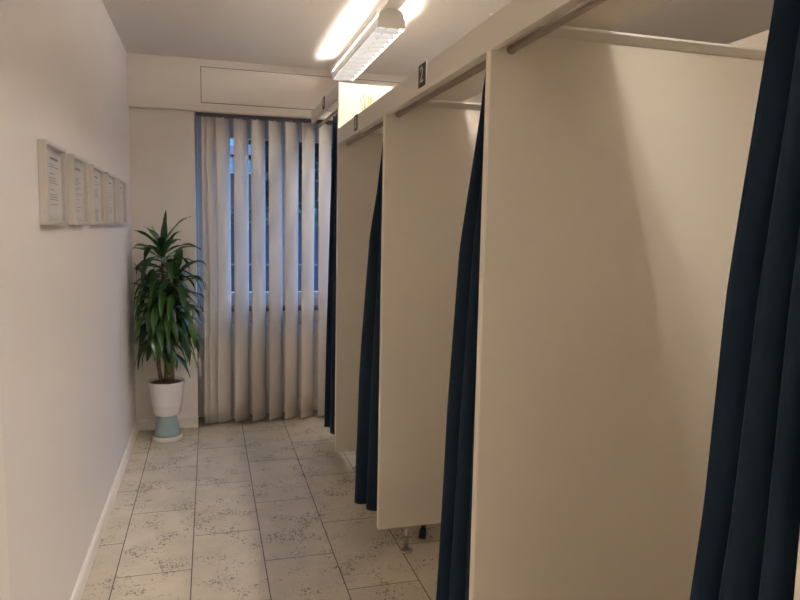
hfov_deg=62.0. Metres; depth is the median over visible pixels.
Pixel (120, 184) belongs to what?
picture frame
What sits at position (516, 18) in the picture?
fascia
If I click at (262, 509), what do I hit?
floor
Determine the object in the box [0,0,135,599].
wall
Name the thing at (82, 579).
baseboard
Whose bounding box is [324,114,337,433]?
curtain
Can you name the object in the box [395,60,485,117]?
curtain rod
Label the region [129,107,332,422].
wall
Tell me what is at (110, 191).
picture frame
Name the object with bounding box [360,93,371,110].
reed diffuser
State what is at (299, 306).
window sill
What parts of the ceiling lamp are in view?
rail, lamp trunking, rail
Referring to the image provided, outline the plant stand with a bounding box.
[152,415,181,442]
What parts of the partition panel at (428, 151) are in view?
leg, foot plate, rail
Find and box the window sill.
[197,305,317,311]
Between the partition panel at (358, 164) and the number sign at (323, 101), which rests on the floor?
the partition panel at (358, 164)
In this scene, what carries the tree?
on the ground
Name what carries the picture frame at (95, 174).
attached to the wall at (67, 366)
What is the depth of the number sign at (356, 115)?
3.25 m
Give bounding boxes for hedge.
[231,206,318,230]
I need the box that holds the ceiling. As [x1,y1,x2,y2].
[102,0,773,75]
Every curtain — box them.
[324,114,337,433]
[354,142,382,510]
[436,71,485,599]
[690,0,799,599]
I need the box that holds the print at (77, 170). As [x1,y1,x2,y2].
[75,168,80,207]
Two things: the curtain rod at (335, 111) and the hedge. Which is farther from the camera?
the hedge
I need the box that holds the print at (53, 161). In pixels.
[49,157,58,204]
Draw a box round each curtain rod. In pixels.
[318,107,337,127]
[346,121,382,145]
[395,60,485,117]
[507,0,606,54]
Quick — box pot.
[148,377,184,416]
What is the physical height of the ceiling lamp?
0.138 m
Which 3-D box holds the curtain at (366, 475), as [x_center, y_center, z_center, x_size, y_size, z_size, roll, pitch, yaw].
[-0.085,0.123,3.053,0.081,1.789,0.355,-3,7,-30]
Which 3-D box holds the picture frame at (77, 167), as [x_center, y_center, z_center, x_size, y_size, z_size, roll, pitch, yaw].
[-1.259,-0.426,2.612,0.025,0.260,0.300,-1,6,-16]
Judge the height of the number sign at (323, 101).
0.078 m
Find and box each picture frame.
[37,139,68,224]
[66,154,89,224]
[88,164,104,224]
[104,172,116,223]
[116,178,126,223]
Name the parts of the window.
sash, sash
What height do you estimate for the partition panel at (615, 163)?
1.972 m
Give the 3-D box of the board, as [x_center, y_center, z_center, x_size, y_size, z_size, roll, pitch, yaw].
[0.528,-0.672,1.307,0.312,0.013,5.155,-1,6,-16]
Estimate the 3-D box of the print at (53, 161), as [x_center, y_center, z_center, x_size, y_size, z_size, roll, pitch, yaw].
[-1.148,-0.393,2.213,0.001,0.154,0.144,-1,6,-16]
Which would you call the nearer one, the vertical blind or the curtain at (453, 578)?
the curtain at (453, 578)
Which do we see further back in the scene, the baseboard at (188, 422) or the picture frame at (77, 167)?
the baseboard at (188, 422)
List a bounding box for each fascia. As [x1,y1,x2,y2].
[311,82,341,123]
[338,0,578,143]
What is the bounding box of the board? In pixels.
[362,0,671,133]
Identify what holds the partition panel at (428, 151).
on the floor
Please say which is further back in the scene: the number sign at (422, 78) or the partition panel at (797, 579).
the number sign at (422, 78)
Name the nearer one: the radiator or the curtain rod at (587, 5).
the curtain rod at (587, 5)
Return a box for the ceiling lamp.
[330,0,406,80]
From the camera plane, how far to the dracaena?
4.32 m
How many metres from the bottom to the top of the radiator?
0.705 m
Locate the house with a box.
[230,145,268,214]
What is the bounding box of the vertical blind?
[196,112,332,423]
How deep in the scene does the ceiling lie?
3.64 m
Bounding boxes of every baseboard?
[70,421,137,599]
[138,417,197,430]
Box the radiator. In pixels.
[231,323,317,418]
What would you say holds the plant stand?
on the floor
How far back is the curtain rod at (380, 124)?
3.30 m
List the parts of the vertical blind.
pull cord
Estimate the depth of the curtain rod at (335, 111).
4.28 m
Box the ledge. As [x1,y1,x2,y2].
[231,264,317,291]
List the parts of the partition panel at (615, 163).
rail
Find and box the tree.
[249,140,331,215]
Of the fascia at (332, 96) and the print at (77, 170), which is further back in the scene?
the fascia at (332, 96)
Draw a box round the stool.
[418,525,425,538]
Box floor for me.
[81,410,440,599]
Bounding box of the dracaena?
[132,211,207,416]
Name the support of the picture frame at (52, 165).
attached to the wall at (67, 366)
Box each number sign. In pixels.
[322,96,324,109]
[354,114,357,131]
[418,61,426,88]
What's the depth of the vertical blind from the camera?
4.79 m
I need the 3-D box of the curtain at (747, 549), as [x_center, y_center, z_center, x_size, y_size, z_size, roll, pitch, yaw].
[0.497,0.361,0.965,0.075,1.788,0.227,-4,8,-37]
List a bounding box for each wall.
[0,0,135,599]
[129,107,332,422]
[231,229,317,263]
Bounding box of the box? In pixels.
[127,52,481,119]
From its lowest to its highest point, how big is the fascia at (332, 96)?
0.080 m
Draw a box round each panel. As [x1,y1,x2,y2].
[335,83,481,470]
[377,98,480,553]
[469,23,765,599]
[729,30,768,48]
[794,533,799,599]
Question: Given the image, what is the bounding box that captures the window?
[195,116,332,306]
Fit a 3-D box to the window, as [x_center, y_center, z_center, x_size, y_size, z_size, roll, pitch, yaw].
[-0.881,-0.636,4.978,1.230,1.360,0.065,-1,6,-16]
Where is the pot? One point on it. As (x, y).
(166, 393)
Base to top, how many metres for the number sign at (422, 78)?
0.078 m

